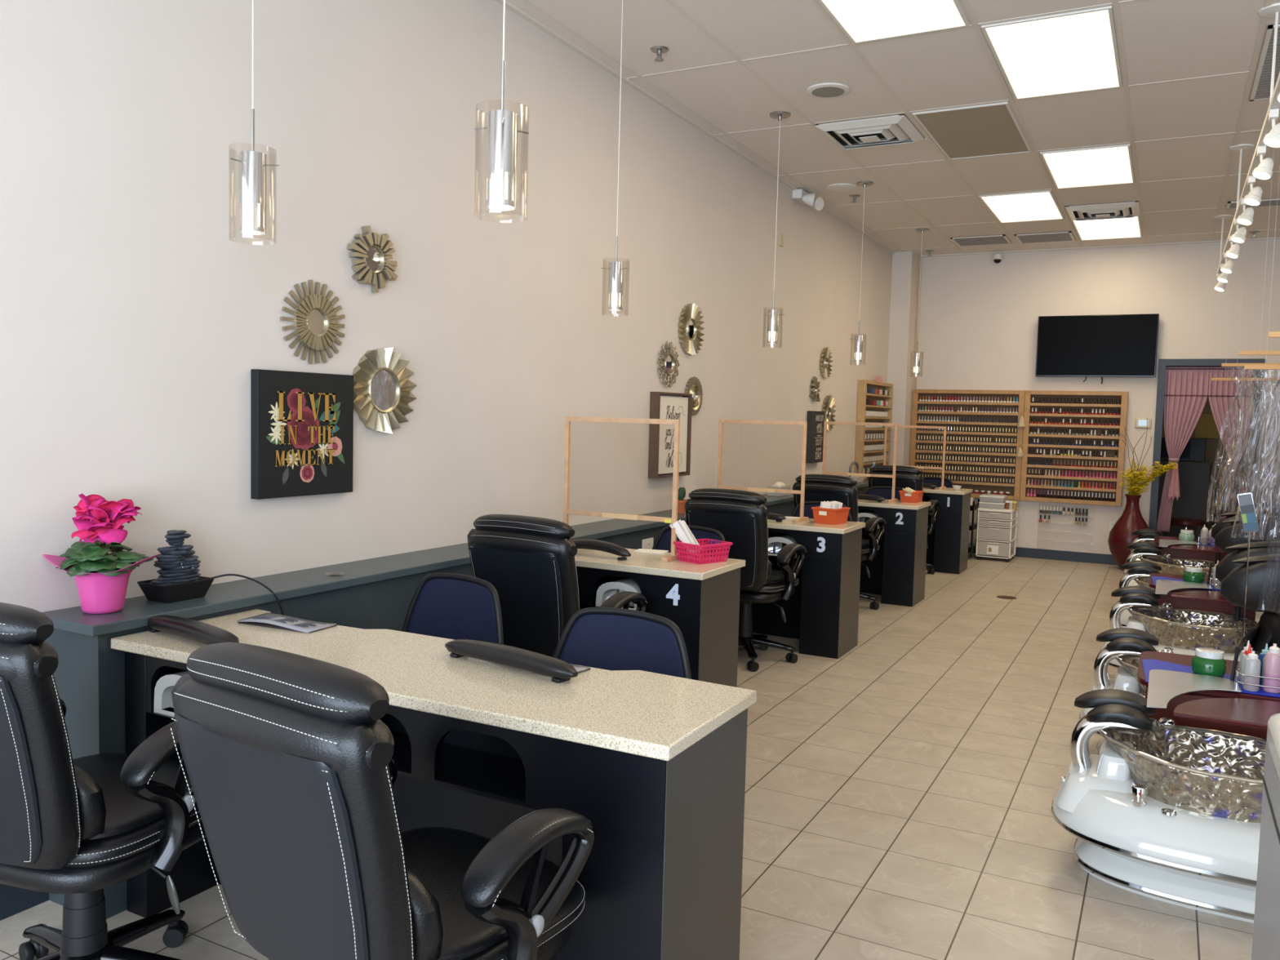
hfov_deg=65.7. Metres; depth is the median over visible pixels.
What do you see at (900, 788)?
floor
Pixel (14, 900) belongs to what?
baseboard
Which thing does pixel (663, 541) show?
mesh chair
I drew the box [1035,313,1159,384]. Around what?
television
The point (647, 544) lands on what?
wall outlet
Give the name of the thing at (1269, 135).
track light
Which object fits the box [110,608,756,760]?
countertop
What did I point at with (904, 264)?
column
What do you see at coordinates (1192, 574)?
jar
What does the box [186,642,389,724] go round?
headrest cover
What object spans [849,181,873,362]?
pendant lamp
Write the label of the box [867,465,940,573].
office chair
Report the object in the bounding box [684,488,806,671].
office chair
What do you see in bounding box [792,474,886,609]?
office chair
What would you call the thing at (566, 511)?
shield
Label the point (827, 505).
paper packet
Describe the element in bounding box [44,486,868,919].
wall
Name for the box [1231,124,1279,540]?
sheet
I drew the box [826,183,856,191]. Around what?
ceiling speaker
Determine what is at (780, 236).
wall plate
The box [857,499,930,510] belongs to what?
countertop
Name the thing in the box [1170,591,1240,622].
shelf
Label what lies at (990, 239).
ceiling vent
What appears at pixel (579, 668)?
magazine
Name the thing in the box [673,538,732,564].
basket
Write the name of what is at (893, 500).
shield
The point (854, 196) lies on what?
sprinkler head
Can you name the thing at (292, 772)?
office chair
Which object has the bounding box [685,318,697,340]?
mirror
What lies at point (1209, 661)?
jar
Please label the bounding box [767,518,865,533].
countertop
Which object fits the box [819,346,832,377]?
sunburst mirror
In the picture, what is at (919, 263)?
trim
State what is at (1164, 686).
tray
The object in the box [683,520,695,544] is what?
file
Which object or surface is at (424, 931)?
lumbar cushion
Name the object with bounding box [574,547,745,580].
countertop
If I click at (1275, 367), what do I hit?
sheet
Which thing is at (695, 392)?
mirror
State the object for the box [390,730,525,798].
shelf
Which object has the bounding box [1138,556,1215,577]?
bowl
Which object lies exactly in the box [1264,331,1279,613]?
sheet
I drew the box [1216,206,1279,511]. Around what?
sheet
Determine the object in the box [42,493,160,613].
potted cyclamen
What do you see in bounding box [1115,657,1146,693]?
bowl
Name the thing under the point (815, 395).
sunburst mirror
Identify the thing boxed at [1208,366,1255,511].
door curtain
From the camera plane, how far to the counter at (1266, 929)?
1.42 m
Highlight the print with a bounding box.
[266,388,345,484]
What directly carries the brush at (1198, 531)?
on the tray at (1162, 543)
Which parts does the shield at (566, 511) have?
post, rail, rail, post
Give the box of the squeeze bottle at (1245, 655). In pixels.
[1240,644,1251,684]
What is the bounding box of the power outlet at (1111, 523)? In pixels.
[1109,520,1115,531]
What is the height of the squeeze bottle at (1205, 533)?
0.133 m
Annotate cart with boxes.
[975,507,1017,562]
[1137,651,1279,739]
[1148,573,1255,621]
[1153,536,1228,561]
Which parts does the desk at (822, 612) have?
panel, panel, panel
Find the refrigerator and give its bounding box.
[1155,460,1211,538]
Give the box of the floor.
[0,552,1253,959]
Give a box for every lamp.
[153,670,188,717]
[230,0,279,235]
[474,0,528,210]
[595,577,641,610]
[600,0,628,311]
[765,111,791,344]
[768,534,797,557]
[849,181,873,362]
[857,511,879,528]
[911,228,928,374]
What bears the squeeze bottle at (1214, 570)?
in the wire caddy at (1210, 584)
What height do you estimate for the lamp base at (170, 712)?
0.012 m
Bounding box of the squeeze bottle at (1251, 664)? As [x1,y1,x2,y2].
[1242,650,1261,691]
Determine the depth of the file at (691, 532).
4.31 m
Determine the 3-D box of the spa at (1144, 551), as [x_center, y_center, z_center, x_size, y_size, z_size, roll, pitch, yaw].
[4.071,0.751,7.217,1.075,0.529,0.673,3,4,28]
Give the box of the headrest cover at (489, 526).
[473,514,574,539]
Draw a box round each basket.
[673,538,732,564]
[811,506,850,524]
[898,489,924,502]
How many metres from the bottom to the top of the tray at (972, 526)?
0.050 m
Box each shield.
[563,416,679,562]
[716,419,808,522]
[822,421,897,502]
[883,425,946,488]
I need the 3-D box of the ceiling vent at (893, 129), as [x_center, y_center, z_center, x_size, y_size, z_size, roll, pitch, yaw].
[1.429,-2.137,6.153,0.546,0.048,0.551,3,4,28]
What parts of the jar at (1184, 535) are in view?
jar lid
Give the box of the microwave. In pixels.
[1160,437,1206,462]
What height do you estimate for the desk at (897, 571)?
0.760 m
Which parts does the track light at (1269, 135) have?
rod, rod, track rail, stem, stem, rod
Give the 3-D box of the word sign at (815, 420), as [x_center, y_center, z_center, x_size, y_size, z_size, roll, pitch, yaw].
[1.497,-0.368,8.466,0.055,0.436,0.320,3,4,28]
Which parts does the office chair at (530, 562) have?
panel, backrest, armrest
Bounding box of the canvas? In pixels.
[250,368,353,499]
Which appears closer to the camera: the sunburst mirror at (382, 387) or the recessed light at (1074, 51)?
the sunburst mirror at (382, 387)
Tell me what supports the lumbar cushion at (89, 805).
on the office chair at (77, 828)
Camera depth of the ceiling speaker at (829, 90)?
5.37 m
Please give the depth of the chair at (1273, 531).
6.21 m
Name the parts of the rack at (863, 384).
shelf rail, shelf rail, shelf rail, shelf rail, shelf rail, shelf rail, shelf rail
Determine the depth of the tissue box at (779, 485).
7.37 m
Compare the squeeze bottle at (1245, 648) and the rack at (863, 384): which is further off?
the rack at (863, 384)
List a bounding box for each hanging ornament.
[1016,410,1026,426]
[1016,444,1023,456]
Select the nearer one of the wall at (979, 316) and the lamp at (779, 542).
the lamp at (779, 542)
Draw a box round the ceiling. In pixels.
[506,0,1279,255]
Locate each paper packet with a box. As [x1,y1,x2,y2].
[822,502,831,508]
[827,502,835,509]
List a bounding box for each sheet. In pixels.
[633,548,668,553]
[785,515,799,519]
[1206,258,1279,522]
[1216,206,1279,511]
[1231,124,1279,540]
[1239,168,1279,538]
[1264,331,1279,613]
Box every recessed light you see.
[817,0,969,44]
[978,190,1064,222]
[981,5,1122,99]
[1040,143,1135,189]
[1071,215,1142,240]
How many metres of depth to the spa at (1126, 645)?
4.12 m
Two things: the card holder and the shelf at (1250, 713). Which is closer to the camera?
the shelf at (1250, 713)
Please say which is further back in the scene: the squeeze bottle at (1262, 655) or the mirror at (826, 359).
the mirror at (826, 359)
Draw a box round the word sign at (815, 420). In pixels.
[805,410,825,462]
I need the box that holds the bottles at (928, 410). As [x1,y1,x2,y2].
[916,406,1017,484]
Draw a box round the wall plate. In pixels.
[778,233,783,247]
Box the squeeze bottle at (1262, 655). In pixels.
[1258,643,1268,682]
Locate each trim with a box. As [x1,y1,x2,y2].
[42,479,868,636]
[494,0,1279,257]
[908,254,921,466]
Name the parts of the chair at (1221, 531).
armrest, armrest, arm, arm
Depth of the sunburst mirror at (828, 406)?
8.79 m
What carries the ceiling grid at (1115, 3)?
attached to the wall at (137, 313)
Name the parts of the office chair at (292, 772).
panel, backrest, armrest, seat, seat, armrest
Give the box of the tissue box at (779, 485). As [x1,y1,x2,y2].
[767,481,790,496]
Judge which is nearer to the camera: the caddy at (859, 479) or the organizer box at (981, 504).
the caddy at (859, 479)
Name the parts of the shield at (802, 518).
post, rail, rail, post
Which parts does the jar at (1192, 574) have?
jar lid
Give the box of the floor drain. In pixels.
[996,595,1016,599]
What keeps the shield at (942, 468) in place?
on the desk at (947, 550)
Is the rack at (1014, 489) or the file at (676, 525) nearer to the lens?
the file at (676, 525)
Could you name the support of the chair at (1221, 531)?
on the floor
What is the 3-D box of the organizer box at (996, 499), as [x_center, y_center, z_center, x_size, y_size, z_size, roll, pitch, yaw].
[3.610,0.189,10.132,0.236,0.062,0.246,3,4,28]
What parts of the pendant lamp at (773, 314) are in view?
bulb, stem, cord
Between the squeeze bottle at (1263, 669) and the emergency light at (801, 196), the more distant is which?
the emergency light at (801, 196)
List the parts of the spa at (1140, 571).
chrome arm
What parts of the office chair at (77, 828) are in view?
panel, backrest, seat, seat, armrest, height lever rod, height lever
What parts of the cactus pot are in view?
pot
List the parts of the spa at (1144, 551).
chrome arm, spout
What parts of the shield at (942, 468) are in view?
post, rail, rail, post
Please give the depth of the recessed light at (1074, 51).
4.76 m
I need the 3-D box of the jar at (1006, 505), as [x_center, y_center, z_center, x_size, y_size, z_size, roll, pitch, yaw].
[3.723,0.251,10.052,0.042,0.085,0.042,3,4,28]
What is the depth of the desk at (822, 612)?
5.81 m
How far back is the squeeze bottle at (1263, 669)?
3.41 m
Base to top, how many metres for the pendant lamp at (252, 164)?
1.366 m
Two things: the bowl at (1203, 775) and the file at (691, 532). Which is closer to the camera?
the bowl at (1203, 775)
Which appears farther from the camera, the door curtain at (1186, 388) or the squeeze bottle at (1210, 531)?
the door curtain at (1186, 388)
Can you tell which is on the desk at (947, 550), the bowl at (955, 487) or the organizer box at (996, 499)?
the bowl at (955, 487)
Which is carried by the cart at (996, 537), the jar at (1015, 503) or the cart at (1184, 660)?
the jar at (1015, 503)
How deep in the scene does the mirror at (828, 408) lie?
8.80 m
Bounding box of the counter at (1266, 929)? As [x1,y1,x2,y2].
[1251,713,1279,959]
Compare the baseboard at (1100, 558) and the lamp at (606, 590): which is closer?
the lamp at (606, 590)
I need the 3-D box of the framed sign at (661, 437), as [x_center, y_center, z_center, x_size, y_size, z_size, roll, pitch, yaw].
[0.186,-0.273,5.994,0.061,0.504,0.450,3,4,28]
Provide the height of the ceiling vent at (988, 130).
0.010 m
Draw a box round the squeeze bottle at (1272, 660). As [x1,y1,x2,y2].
[1262,643,1279,693]
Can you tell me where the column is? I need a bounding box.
[887,251,918,466]
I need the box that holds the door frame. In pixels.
[1148,358,1264,529]
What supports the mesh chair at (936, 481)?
on the floor
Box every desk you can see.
[110,608,756,959]
[574,547,745,687]
[751,518,865,658]
[857,499,930,607]
[922,487,973,573]
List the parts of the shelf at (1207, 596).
swing arm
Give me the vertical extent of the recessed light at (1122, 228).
0.010 m
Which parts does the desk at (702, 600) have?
panel, panel, panel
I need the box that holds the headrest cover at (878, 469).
[870,465,922,474]
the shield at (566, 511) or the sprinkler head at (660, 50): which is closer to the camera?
the shield at (566, 511)
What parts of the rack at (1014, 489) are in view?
shelf rail, shelf rail, shelf rail, shelf rail, shelf rail, shelf rail, shelf rail, shelf rail, shelf rail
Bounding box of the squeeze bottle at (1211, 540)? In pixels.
[1209,524,1215,545]
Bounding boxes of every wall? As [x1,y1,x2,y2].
[0,0,892,612]
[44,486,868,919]
[915,239,1279,554]
[1161,397,1252,530]
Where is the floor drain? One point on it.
(1002, 596)
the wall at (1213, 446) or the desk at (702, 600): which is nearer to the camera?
the desk at (702, 600)
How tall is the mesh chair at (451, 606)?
0.831 m
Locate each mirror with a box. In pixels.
[280,280,345,364]
[302,307,328,337]
[346,225,397,292]
[352,346,416,433]
[657,341,679,386]
[677,302,705,355]
[684,377,702,415]
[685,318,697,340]
[693,389,698,402]
[808,376,820,401]
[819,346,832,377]
[821,395,835,431]
[824,357,828,368]
[826,406,831,419]
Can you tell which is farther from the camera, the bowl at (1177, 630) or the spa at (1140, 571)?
the spa at (1140, 571)
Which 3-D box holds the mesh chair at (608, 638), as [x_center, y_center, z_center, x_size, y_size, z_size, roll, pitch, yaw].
[-0.180,0.791,2.637,0.500,0.831,0.524,4,5,35]
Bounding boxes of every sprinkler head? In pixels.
[650,45,668,62]
[848,194,860,203]
[925,249,933,256]
[1248,231,1260,238]
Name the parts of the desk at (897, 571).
panel, panel, panel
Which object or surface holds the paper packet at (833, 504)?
in the basket at (821, 515)
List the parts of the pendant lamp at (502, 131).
bulb, stem, cord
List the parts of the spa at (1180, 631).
chrome trim, chrome arm, spout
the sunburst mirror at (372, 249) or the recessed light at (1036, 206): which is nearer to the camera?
the sunburst mirror at (372, 249)
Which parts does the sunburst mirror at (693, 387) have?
ringed frame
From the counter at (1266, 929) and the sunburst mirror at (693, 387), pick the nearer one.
the counter at (1266, 929)
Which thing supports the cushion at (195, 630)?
on the desk at (655, 763)
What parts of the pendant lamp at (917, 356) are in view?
cord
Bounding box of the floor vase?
[1107,493,1149,570]
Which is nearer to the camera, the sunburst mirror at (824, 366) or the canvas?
the canvas
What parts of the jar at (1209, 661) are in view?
jar lid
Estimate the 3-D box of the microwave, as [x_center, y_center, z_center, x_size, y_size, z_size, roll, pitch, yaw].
[5.804,-0.329,10.633,0.440,0.240,0.328,3,4,28]
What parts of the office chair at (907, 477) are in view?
panel, backrest, armrest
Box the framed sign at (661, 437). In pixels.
[648,391,692,478]
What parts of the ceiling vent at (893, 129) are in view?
plate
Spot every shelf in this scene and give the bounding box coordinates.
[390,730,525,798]
[1169,545,1227,564]
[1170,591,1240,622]
[1173,697,1279,729]
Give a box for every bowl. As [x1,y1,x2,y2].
[952,485,961,489]
[1097,724,1266,823]
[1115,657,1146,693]
[1126,606,1259,653]
[1133,577,1154,590]
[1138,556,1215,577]
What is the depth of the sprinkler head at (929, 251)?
10.37 m
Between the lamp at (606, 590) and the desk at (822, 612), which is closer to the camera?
the lamp at (606, 590)
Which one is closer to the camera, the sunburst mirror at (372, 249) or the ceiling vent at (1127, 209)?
the sunburst mirror at (372, 249)
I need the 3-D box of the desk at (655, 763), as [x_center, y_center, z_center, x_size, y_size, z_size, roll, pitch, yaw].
[-0.567,0.827,2.479,1.645,0.760,0.508,3,4,28]
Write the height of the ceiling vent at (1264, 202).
0.010 m
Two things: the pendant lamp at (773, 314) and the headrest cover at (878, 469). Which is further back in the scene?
the headrest cover at (878, 469)
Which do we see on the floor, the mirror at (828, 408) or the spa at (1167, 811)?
the spa at (1167, 811)
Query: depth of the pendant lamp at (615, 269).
4.22 m
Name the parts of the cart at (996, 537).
drawer, drawer, drawer, drawer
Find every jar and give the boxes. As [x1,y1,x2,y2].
[1004,500,1008,509]
[1008,500,1013,509]
[1012,501,1017,509]
[1178,529,1194,541]
[1182,565,1204,582]
[1191,647,1226,676]
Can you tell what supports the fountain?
on the ledge at (135, 613)
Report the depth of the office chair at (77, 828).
2.04 m
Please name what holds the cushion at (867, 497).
on the desk at (897, 571)
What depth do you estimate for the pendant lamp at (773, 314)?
5.91 m
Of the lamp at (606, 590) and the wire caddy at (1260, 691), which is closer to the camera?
the wire caddy at (1260, 691)
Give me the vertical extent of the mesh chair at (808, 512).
0.831 m
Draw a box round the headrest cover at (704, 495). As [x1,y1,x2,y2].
[688,488,766,504]
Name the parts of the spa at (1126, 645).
chrome trim, chrome arm, spout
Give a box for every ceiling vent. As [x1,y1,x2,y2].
[813,114,924,149]
[911,102,1031,159]
[950,234,1011,246]
[1013,231,1075,244]
[1065,201,1140,221]
[1226,198,1279,209]
[1249,23,1279,101]
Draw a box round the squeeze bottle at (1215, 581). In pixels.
[1213,570,1221,589]
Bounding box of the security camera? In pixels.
[992,253,1002,263]
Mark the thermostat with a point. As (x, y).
(1140, 423)
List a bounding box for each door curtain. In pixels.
[1155,366,1209,532]
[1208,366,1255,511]
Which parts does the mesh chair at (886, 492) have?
frame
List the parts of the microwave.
door glass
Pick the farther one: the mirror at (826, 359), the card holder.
the mirror at (826, 359)
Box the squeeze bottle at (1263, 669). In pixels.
[1261,645,1272,685]
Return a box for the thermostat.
[1134,417,1151,428]
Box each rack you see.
[853,379,893,479]
[909,389,1025,500]
[1019,390,1128,506]
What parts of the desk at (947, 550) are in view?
panel, panel, panel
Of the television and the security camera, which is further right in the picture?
the television
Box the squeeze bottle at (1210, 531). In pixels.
[1208,525,1213,542]
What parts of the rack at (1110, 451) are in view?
shelf rail, shelf rail, shelf rail, shelf rail, shelf rail, shelf rail, shelf rail, shelf rail, shelf rail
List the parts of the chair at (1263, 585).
armrest, armrest, arm, arm, seat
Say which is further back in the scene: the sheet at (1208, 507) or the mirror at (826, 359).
the mirror at (826, 359)
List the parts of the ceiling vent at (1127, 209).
plate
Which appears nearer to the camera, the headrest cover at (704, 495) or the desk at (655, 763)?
the desk at (655, 763)
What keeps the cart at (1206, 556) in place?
on the floor
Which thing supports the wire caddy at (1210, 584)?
on the cart at (1225, 608)
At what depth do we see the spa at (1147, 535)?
8.32 m
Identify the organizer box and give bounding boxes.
[978,501,1005,509]
[979,493,1007,502]
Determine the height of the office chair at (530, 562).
0.992 m
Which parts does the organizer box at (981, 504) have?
box lid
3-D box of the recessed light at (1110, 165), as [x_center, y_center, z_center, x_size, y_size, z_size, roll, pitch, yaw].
[3.124,-2.162,6.885,0.532,0.010,1.095,3,4,28]
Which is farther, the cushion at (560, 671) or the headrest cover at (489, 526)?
the headrest cover at (489, 526)
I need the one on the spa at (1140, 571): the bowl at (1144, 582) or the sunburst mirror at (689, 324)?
the bowl at (1144, 582)
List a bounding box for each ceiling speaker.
[806,82,849,97]
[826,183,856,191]
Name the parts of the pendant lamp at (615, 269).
bulb, stem, cord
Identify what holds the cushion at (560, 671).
on the desk at (655, 763)
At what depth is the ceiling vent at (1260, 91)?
4.88 m
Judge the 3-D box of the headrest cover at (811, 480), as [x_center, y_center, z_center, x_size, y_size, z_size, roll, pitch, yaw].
[1.321,0.003,7.061,0.452,0.087,0.115,4,5,34]
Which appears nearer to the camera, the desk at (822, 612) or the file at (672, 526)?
the file at (672, 526)
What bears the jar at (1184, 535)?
on the cart at (1206, 556)
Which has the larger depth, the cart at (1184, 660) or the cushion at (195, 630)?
the cart at (1184, 660)
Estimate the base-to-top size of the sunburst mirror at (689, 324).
0.324 m
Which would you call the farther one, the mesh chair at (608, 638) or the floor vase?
the floor vase
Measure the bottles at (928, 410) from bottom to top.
0.804 m
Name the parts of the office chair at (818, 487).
panel, backrest, height lever, seat, seat, armrest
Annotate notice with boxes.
[1195,413,1218,438]
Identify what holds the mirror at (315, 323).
attached to the sunburst mirror at (317, 331)
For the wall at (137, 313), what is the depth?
3.72 m
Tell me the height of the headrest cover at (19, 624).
0.087 m
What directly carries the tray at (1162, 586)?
on the spa at (1180, 631)
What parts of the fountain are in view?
power cord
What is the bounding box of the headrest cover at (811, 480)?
[795,474,857,486]
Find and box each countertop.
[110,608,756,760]
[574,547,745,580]
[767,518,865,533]
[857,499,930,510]
[922,487,973,494]
[1266,713,1279,781]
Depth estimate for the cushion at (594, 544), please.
4.28 m
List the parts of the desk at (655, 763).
panel, panel, panel, panel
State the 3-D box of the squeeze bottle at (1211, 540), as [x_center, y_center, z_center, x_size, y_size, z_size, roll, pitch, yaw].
[4.364,0.414,7.531,0.052,0.163,0.052,3,4,28]
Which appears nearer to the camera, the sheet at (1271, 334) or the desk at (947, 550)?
the sheet at (1271, 334)
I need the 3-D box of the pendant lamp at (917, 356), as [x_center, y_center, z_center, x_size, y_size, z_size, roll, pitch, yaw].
[2.616,-1.653,9.297,0.124,1.366,0.130,2,4,7]
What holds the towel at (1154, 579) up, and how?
on the cart at (1225, 608)
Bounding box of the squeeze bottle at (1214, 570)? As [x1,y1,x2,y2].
[1212,561,1218,586]
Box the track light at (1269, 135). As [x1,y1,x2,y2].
[1213,3,1279,291]
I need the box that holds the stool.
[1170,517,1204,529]
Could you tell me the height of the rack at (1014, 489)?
1.136 m
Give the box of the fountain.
[137,529,283,614]
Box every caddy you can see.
[844,461,863,483]
[1197,534,1215,546]
[1208,573,1221,590]
[1232,660,1279,697]
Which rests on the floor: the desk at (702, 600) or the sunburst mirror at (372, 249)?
the desk at (702, 600)
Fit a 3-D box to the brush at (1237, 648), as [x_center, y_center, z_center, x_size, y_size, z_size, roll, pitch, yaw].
[2.062,0.641,3.438,0.024,0.131,0.012,3,4,28]
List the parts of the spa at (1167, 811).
chrome arm, faucet knob, chrome trim, spout, chrome trim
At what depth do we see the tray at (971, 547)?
10.09 m
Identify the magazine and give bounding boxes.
[236,613,337,633]
[568,662,590,672]
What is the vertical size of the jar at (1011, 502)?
0.085 m
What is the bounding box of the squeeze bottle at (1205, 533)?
[1200,527,1208,545]
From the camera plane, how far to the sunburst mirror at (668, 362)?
5.95 m
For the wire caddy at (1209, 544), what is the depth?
7.53 m
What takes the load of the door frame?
in the wall at (979, 316)
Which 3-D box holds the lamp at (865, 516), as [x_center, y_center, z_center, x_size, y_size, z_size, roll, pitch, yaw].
[1.753,0.304,7.631,0.210,0.115,0.160,3,4,28]
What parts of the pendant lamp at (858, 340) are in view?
cord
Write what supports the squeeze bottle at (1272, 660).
in the wire caddy at (1260, 691)
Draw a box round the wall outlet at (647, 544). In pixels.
[641,537,653,549]
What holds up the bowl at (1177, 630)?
on the spa at (1180, 631)
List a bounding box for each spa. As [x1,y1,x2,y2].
[1050,688,1266,923]
[1078,627,1173,755]
[1098,586,1269,679]
[1114,560,1263,626]
[1123,528,1163,573]
[1125,541,1215,586]
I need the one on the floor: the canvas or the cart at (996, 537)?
the cart at (996, 537)
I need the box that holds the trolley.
[968,498,979,557]
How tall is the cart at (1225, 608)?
0.500 m
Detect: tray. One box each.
[137,576,213,603]
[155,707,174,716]
[968,522,977,530]
[968,543,976,551]
[969,503,978,511]
[1146,669,1241,708]
[1155,579,1213,594]
[1159,539,1199,546]
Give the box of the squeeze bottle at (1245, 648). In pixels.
[1239,640,1253,679]
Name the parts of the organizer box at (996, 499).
box lid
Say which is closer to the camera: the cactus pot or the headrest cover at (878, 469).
the cactus pot
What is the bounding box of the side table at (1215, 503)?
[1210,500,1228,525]
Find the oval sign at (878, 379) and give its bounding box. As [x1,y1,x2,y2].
[875,375,882,382]
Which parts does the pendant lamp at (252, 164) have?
bulb, stem, cord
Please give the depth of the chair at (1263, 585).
4.77 m
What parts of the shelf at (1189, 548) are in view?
swing arm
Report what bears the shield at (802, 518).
on the desk at (822, 612)
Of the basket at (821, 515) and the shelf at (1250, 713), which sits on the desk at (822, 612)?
the basket at (821, 515)
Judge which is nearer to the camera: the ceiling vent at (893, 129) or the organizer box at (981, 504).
the ceiling vent at (893, 129)
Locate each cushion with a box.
[73,764,106,842]
[146,614,239,644]
[406,867,443,959]
[444,639,577,683]
[572,539,631,559]
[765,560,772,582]
[767,512,786,522]
[857,493,885,502]
[922,483,937,488]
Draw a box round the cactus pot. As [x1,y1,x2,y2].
[677,487,687,513]
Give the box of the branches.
[1116,422,1177,495]
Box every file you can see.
[671,524,693,552]
[672,520,693,551]
[678,520,696,552]
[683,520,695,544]
[684,521,699,552]
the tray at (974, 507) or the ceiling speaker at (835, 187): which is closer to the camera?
the ceiling speaker at (835, 187)
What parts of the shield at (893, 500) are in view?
post, rail, rail, post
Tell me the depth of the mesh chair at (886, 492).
8.39 m
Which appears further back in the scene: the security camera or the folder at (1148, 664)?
the security camera
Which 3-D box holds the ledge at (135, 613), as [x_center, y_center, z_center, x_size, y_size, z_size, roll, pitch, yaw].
[0.504,0.183,6.428,0.268,0.028,8.648,3,4,28]
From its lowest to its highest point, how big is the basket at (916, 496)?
0.086 m
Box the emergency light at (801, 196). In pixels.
[791,188,823,210]
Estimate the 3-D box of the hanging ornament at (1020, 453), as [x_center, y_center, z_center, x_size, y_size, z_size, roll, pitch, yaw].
[3.925,-0.308,10.243,0.072,0.132,0.070,3,4,28]
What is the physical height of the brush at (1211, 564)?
0.131 m
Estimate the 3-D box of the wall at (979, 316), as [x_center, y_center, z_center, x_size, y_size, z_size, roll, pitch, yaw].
[5.378,-0.700,9.636,5.781,3.172,0.120,3,4,28]
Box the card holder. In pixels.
[1236,492,1259,636]
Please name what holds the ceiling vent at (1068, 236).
in the ceiling
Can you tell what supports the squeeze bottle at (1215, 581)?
in the wire caddy at (1210, 584)
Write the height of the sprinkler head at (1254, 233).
0.054 m
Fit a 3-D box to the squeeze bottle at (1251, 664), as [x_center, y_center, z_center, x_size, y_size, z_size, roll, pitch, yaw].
[2.071,0.645,3.357,0.048,0.133,0.048,3,4,28]
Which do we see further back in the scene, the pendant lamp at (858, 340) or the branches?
the branches
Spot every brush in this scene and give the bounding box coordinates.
[1195,526,1200,542]
[1206,563,1212,584]
[1230,646,1239,680]
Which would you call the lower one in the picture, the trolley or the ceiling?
the trolley
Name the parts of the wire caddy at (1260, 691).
wire post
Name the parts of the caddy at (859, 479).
handle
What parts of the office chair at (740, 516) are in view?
panel, backrest, seat, seat, height lever, armrest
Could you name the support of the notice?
attached to the wall at (1213, 446)
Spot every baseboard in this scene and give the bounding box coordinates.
[0,884,48,920]
[968,542,1117,564]
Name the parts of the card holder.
card frame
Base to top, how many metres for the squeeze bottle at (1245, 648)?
0.141 m
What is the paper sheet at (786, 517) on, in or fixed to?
on the desk at (822, 612)
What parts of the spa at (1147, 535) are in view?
chrome arm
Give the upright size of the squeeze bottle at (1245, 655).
0.141 m
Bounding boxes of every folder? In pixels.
[1142,659,1231,682]
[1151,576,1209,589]
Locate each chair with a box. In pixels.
[0,602,206,959]
[170,642,594,959]
[401,573,503,644]
[466,514,647,657]
[553,607,691,679]
[652,524,728,558]
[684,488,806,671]
[791,501,852,521]
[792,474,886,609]
[863,486,902,500]
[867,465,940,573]
[922,476,953,488]
[1211,509,1279,553]
[1215,540,1279,651]
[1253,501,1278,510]
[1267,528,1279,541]
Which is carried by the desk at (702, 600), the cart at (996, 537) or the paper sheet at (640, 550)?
the paper sheet at (640, 550)
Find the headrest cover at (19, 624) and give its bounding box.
[0,602,53,644]

